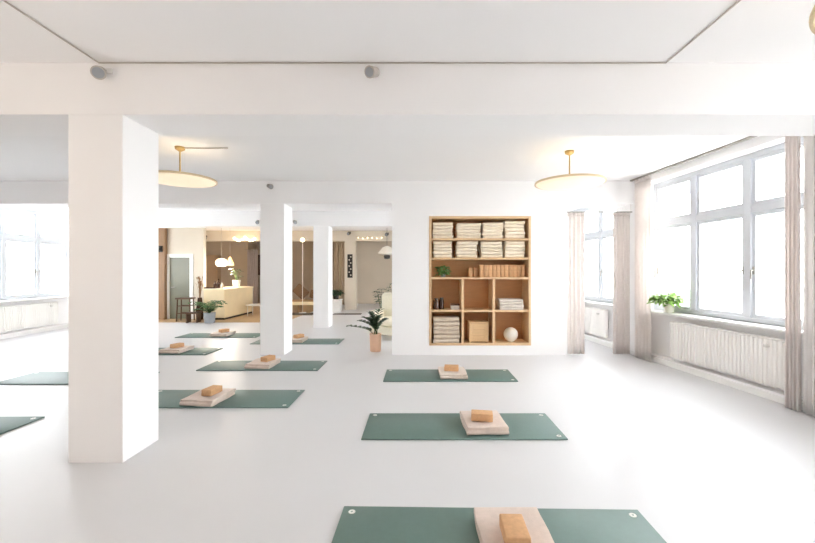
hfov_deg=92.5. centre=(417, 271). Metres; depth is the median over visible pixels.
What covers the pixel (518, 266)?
block
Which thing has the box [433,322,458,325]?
folded blanket
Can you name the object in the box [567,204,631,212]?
rail
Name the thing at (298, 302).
bench
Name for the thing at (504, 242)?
folded blanket
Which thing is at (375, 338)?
potted plant
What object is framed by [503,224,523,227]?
folded blanket
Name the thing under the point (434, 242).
folded blanket
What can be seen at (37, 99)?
beam
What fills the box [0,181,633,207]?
beam
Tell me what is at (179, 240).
wall
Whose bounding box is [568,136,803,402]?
wall
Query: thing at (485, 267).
block
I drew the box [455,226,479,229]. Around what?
folded blanket
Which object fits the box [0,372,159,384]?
yoga mat
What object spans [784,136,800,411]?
curtain
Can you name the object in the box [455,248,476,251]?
folded blanket
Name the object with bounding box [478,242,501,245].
folded blanket
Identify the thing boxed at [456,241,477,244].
folded blanket
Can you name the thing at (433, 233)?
folded blanket
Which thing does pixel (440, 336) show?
folded blanket
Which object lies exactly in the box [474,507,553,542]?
folded blanket
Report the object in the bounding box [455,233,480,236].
folded blanket
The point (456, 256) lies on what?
folded blanket
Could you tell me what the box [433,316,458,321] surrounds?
folded blanket
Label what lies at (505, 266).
block
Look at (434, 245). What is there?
folded blanket
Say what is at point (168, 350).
folded blanket
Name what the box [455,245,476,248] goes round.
folded blanket
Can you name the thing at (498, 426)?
folded blanket
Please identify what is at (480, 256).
folded blanket
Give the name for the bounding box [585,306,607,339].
radiator
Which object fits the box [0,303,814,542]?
floor
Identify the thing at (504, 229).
folded blanket
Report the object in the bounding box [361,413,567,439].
yoga mat
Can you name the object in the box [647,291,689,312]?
potted plant
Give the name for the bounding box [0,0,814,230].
ceiling
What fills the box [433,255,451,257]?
folded blanket
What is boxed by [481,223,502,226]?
folded blanket
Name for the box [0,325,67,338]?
baseboard
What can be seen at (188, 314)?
footstool
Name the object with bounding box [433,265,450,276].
potted plant
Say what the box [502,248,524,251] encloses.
folded blanket
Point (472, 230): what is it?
folded blanket
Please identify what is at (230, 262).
lamp
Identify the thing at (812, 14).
pendant lamp
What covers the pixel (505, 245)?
folded blanket
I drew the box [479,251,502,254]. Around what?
folded blanket
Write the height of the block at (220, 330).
0.070 m
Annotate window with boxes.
[0,208,67,302]
[572,208,612,306]
[651,137,803,334]
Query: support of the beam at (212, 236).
attached to the ceiling
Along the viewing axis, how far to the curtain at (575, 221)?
6.99 m
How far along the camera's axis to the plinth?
14.40 m
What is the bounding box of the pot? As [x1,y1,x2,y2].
[203,312,215,323]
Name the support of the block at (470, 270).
on the shelving unit
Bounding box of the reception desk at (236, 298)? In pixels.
[203,286,252,319]
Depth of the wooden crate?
7.02 m
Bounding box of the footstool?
[185,312,201,322]
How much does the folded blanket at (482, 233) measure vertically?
0.055 m
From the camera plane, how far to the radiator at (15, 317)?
9.23 m
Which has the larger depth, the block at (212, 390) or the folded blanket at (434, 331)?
the folded blanket at (434, 331)
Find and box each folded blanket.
[158,345,194,353]
[178,388,235,406]
[210,331,235,336]
[244,358,280,368]
[292,336,308,342]
[432,232,451,236]
[432,324,458,329]
[433,223,452,225]
[433,226,452,228]
[433,229,451,231]
[433,235,452,237]
[433,241,451,244]
[433,244,451,247]
[433,248,451,250]
[433,251,451,254]
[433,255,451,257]
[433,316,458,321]
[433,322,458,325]
[433,330,458,333]
[433,336,458,342]
[434,334,459,338]
[438,367,467,379]
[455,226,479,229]
[455,229,479,233]
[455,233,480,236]
[455,236,480,237]
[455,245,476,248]
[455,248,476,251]
[455,251,476,254]
[455,255,476,257]
[456,223,480,225]
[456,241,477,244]
[459,410,508,434]
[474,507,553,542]
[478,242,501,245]
[478,245,501,248]
[478,248,501,251]
[478,255,502,257]
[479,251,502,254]
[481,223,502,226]
[481,226,502,229]
[481,229,502,232]
[481,232,501,236]
[481,235,502,237]
[496,298,522,301]
[496,301,522,304]
[496,303,523,306]
[496,306,522,309]
[502,221,524,224]
[502,228,523,232]
[502,232,524,235]
[502,241,524,244]
[502,244,524,247]
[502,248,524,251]
[502,251,523,254]
[502,254,523,257]
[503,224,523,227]
[503,235,524,237]
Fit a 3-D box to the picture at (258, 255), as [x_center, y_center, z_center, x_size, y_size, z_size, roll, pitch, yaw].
[-7.447,-0.332,18.481,0.360,0.960,0.034,0,0,0]
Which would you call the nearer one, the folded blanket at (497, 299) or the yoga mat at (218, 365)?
the yoga mat at (218, 365)
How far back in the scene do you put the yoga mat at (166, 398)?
4.52 m
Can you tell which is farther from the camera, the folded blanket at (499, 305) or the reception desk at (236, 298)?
the reception desk at (236, 298)
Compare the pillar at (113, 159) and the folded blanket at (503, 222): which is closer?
the pillar at (113, 159)
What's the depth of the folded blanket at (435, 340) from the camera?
6.94 m
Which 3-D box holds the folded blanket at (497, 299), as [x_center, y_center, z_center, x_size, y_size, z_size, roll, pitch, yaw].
[1.660,0.510,7.105,0.422,0.047,0.361,0,0,1]
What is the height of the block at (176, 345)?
0.070 m
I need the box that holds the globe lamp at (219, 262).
[215,228,227,265]
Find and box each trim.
[158,228,166,319]
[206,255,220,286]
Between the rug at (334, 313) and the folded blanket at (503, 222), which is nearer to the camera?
the folded blanket at (503, 222)
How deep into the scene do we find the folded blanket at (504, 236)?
6.98 m
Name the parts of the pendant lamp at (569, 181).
lamp shade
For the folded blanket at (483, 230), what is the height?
0.056 m
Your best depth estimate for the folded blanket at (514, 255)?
6.97 m
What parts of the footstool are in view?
leg, leg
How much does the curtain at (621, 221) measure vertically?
2.532 m
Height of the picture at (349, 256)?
0.920 m
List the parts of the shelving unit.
panel, panel, panel, panel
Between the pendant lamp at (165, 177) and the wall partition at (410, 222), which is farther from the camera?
the wall partition at (410, 222)
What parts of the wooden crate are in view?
panel, lid, panel, frame, panel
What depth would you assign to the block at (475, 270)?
7.11 m
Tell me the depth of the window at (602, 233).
8.31 m
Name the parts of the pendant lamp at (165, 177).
rod, lamp shade, cord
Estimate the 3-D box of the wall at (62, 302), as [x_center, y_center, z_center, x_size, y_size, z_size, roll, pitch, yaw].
[-9.284,-0.070,7.628,0.421,3.100,21.817,0,0,-6]
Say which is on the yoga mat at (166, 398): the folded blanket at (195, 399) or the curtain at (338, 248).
the folded blanket at (195, 399)
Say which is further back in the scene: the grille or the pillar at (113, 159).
the grille
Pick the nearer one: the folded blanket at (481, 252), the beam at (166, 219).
the folded blanket at (481, 252)
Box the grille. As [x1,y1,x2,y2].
[0,302,55,307]
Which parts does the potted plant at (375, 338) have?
pot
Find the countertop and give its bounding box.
[203,286,252,289]
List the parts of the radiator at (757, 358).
panel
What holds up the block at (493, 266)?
on the shelving unit
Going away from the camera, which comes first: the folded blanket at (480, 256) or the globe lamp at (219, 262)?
the folded blanket at (480, 256)
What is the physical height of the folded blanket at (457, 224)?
0.053 m
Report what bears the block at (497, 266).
on the shelving unit
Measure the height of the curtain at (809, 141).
3.053 m
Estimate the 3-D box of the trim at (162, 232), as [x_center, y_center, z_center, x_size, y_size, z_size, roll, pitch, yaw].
[-8.090,-0.070,12.170,0.450,3.100,0.140,0,0,0]
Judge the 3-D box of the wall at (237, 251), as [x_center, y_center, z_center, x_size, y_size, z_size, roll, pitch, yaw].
[-8.805,-0.070,18.010,2.336,3.100,0.980,0,0,0]
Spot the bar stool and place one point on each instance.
(181, 298)
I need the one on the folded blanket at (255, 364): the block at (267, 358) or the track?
the block at (267, 358)
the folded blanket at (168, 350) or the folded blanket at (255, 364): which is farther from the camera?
the folded blanket at (168, 350)
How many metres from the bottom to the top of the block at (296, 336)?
0.070 m
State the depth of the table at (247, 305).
12.99 m
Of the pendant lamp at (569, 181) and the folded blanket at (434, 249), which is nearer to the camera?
the pendant lamp at (569, 181)
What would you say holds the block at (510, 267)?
on the shelving unit
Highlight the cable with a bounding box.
[2,0,740,63]
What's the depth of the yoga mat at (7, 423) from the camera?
3.83 m
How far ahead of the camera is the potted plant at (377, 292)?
9.62 m
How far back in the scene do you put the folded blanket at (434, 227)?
6.97 m
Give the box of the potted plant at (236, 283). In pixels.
[230,268,243,286]
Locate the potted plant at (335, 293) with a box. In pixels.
[332,289,344,298]
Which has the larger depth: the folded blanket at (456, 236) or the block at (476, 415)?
the folded blanket at (456, 236)
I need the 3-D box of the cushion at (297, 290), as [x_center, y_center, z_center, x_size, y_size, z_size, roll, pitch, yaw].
[-4.325,0.724,14.414,0.597,0.591,0.128,0,0,-6]
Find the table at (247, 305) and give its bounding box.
[246,304,259,315]
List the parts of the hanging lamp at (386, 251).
lamp shade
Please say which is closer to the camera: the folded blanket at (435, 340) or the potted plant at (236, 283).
the folded blanket at (435, 340)
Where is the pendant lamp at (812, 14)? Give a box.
[809,6,814,33]
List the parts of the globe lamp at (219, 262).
lamp shade, cord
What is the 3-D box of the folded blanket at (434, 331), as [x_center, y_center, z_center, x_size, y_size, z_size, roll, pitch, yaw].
[0.507,1.078,7.110,0.460,0.072,0.361,0,0,0]
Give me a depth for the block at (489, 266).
7.04 m
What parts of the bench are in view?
seat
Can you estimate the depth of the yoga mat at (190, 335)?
9.00 m
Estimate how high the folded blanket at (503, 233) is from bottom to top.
0.062 m
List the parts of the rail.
rail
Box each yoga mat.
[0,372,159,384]
[0,416,44,434]
[158,348,222,354]
[158,390,304,407]
[175,333,259,337]
[196,361,326,370]
[250,339,343,343]
[331,506,666,542]
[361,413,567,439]
[383,369,517,381]
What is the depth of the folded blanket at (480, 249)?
6.99 m
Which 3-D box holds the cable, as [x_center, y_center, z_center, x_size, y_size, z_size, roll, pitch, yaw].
[-0.275,-1.612,0.908,4.381,0.011,4.205,0,0,0]
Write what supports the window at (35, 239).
in the wall at (62, 302)
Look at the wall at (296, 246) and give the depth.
18.50 m
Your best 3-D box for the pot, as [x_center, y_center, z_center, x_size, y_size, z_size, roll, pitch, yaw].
[-6.047,1.330,11.320,0.320,0.300,0.320,0,0,0]
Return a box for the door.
[167,254,192,318]
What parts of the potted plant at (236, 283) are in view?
pot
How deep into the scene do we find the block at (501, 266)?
7.04 m
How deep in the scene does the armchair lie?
8.85 m
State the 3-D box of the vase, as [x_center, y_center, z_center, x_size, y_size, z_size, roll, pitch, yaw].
[-6.757,0.798,12.080,0.240,1.352,0.261,0,0,0]
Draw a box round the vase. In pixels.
[195,277,203,319]
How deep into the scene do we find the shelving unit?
7.39 m
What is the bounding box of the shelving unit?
[429,216,530,344]
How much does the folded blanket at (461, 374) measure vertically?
0.071 m
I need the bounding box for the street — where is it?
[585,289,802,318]
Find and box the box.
[450,304,459,309]
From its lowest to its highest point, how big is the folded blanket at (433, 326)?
0.072 m
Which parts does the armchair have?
armrest, seat, backrest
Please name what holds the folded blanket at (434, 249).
on the folded blanket at (434, 252)
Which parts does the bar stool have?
leg, leg, seat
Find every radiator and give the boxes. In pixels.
[0,302,57,331]
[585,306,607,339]
[670,321,784,393]
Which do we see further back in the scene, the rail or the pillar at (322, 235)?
the pillar at (322, 235)
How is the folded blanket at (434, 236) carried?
on the shelving unit
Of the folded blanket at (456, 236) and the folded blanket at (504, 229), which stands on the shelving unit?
the folded blanket at (456, 236)
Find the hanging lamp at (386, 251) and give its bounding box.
[378,246,391,258]
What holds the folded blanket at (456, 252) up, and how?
on the folded blanket at (456, 256)
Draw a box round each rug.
[292,313,312,314]
[333,313,361,314]
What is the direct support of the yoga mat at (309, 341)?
on the floor
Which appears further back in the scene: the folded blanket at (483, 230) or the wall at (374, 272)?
the wall at (374, 272)
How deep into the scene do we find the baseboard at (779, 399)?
5.26 m
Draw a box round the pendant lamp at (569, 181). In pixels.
[534,150,606,190]
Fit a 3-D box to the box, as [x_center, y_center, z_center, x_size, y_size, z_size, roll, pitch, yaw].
[0.669,0.627,7.060,0.160,0.100,0.128,0,0,0]
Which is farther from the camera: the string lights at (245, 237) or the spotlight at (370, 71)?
the string lights at (245, 237)
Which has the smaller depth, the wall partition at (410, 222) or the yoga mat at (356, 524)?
the yoga mat at (356, 524)
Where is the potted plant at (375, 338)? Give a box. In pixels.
[346,309,387,351]
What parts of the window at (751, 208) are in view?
sash, sash, sash, sash, sill, handle, sash, sash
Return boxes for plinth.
[332,299,342,311]
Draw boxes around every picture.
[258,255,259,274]
[347,254,352,277]
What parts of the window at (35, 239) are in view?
sash, sash, sash, sill, sash, sash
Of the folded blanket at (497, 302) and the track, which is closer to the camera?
the track
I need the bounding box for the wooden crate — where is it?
[467,320,488,341]
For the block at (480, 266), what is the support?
on the shelving unit
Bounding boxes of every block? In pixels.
[170,343,183,347]
[201,385,221,396]
[219,329,229,332]
[261,355,274,361]
[293,334,303,338]
[444,364,458,371]
[468,268,472,276]
[471,410,492,421]
[473,268,477,276]
[479,265,482,276]
[483,265,487,276]
[488,265,491,276]
[492,265,495,276]
[496,265,499,276]
[499,514,530,542]
[500,265,503,276]
[504,265,507,276]
[508,265,512,276]
[513,265,516,276]
[517,265,520,276]
[521,265,524,276]
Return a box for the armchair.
[370,292,391,335]
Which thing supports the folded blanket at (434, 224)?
on the folded blanket at (434, 227)
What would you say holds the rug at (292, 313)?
on the floor
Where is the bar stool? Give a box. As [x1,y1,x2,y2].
[175,297,195,321]
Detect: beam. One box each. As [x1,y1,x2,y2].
[0,63,814,135]
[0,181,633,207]
[65,211,391,227]
[206,231,391,241]
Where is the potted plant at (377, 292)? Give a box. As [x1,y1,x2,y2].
[374,283,391,308]
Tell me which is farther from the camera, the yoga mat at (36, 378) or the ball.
the ball
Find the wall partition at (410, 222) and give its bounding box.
[392,204,566,354]
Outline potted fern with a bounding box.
[188,300,226,323]
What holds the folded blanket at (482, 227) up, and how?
on the folded blanket at (483, 230)
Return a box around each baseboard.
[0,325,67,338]
[585,336,802,410]
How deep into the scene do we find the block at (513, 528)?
2.02 m
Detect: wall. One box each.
[0,208,67,335]
[167,228,205,318]
[206,242,256,286]
[257,242,312,302]
[357,242,391,303]
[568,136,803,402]
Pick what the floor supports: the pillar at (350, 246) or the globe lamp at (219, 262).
the pillar at (350, 246)
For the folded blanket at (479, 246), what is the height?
0.056 m
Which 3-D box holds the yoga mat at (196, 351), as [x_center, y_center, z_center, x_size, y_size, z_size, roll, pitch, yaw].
[-4.680,1.471,7.240,1.820,0.016,0.625,0,0,0]
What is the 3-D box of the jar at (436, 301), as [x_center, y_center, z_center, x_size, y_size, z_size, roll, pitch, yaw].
[0.330,0.577,7.070,0.100,0.200,0.100,0,0,0]
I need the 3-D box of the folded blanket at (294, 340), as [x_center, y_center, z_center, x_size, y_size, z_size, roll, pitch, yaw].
[-2.581,1.430,8.269,0.393,0.071,0.482,0,0,0]
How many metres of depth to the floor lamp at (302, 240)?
13.99 m
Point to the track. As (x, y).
(749, 137)
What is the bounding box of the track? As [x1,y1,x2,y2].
[630,136,756,181]
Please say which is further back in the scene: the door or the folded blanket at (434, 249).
the door
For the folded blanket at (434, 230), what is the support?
on the folded blanket at (433, 233)
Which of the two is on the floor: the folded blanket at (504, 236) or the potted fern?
the potted fern
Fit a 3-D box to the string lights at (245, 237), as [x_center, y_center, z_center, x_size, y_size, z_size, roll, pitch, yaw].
[-6.750,-1.290,15.200,0.916,0.231,0.100,0,0,0]
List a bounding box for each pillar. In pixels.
[68,115,157,462]
[260,204,291,354]
[313,226,331,327]
[345,241,356,309]
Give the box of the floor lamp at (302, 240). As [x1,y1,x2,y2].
[299,238,305,312]
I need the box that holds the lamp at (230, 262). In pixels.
[226,257,233,265]
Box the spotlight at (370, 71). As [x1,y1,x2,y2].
[364,65,379,77]
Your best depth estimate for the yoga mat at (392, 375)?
5.47 m
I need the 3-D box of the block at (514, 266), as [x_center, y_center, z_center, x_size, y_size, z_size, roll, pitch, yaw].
[1.747,-0.018,7.110,0.072,0.225,0.130,0,0,0]
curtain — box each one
[247,250,257,303]
[332,242,344,304]
[567,212,584,353]
[613,212,629,353]
[634,175,650,361]
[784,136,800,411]
[803,136,814,416]
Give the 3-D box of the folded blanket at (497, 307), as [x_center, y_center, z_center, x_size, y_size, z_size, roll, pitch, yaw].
[1.668,0.654,7.113,0.422,0.047,0.361,0,0,1]
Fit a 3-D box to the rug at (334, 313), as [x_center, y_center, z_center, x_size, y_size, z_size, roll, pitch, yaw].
[-2.476,1.474,13.700,0.976,0.012,0.300,0,0,0]
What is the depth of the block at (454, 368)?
5.47 m
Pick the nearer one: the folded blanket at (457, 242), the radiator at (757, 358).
the radiator at (757, 358)
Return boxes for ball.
[504,327,517,341]
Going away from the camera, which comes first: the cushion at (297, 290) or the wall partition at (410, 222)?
the wall partition at (410, 222)
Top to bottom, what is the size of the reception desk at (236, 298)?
0.955 m
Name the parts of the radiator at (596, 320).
panel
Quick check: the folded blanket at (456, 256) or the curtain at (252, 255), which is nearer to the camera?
the folded blanket at (456, 256)
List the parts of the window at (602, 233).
sash, sash, sill, sash, sash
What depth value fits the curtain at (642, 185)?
6.54 m
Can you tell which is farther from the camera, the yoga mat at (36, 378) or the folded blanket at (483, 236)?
the folded blanket at (483, 236)
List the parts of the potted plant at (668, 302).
pot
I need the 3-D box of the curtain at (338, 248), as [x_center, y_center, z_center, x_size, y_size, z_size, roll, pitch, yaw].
[-3.701,0.044,17.602,0.826,2.848,0.126,0,0,0]
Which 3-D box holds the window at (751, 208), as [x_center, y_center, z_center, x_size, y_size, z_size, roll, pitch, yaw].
[4.116,-0.417,5.421,0.305,2.185,2.592,0,0,-6]
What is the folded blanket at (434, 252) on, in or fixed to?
on the folded blanket at (434, 256)
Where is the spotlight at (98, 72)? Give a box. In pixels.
[90,65,112,79]
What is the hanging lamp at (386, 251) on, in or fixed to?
hanging from the ceiling
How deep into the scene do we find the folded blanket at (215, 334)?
8.86 m
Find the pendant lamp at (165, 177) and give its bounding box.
[158,146,227,187]
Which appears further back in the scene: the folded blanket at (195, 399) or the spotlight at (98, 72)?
the folded blanket at (195, 399)
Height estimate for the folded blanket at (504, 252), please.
0.058 m
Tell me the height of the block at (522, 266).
0.225 m
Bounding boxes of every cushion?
[293,284,308,298]
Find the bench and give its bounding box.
[292,299,312,311]
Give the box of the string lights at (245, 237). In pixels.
[233,236,255,241]

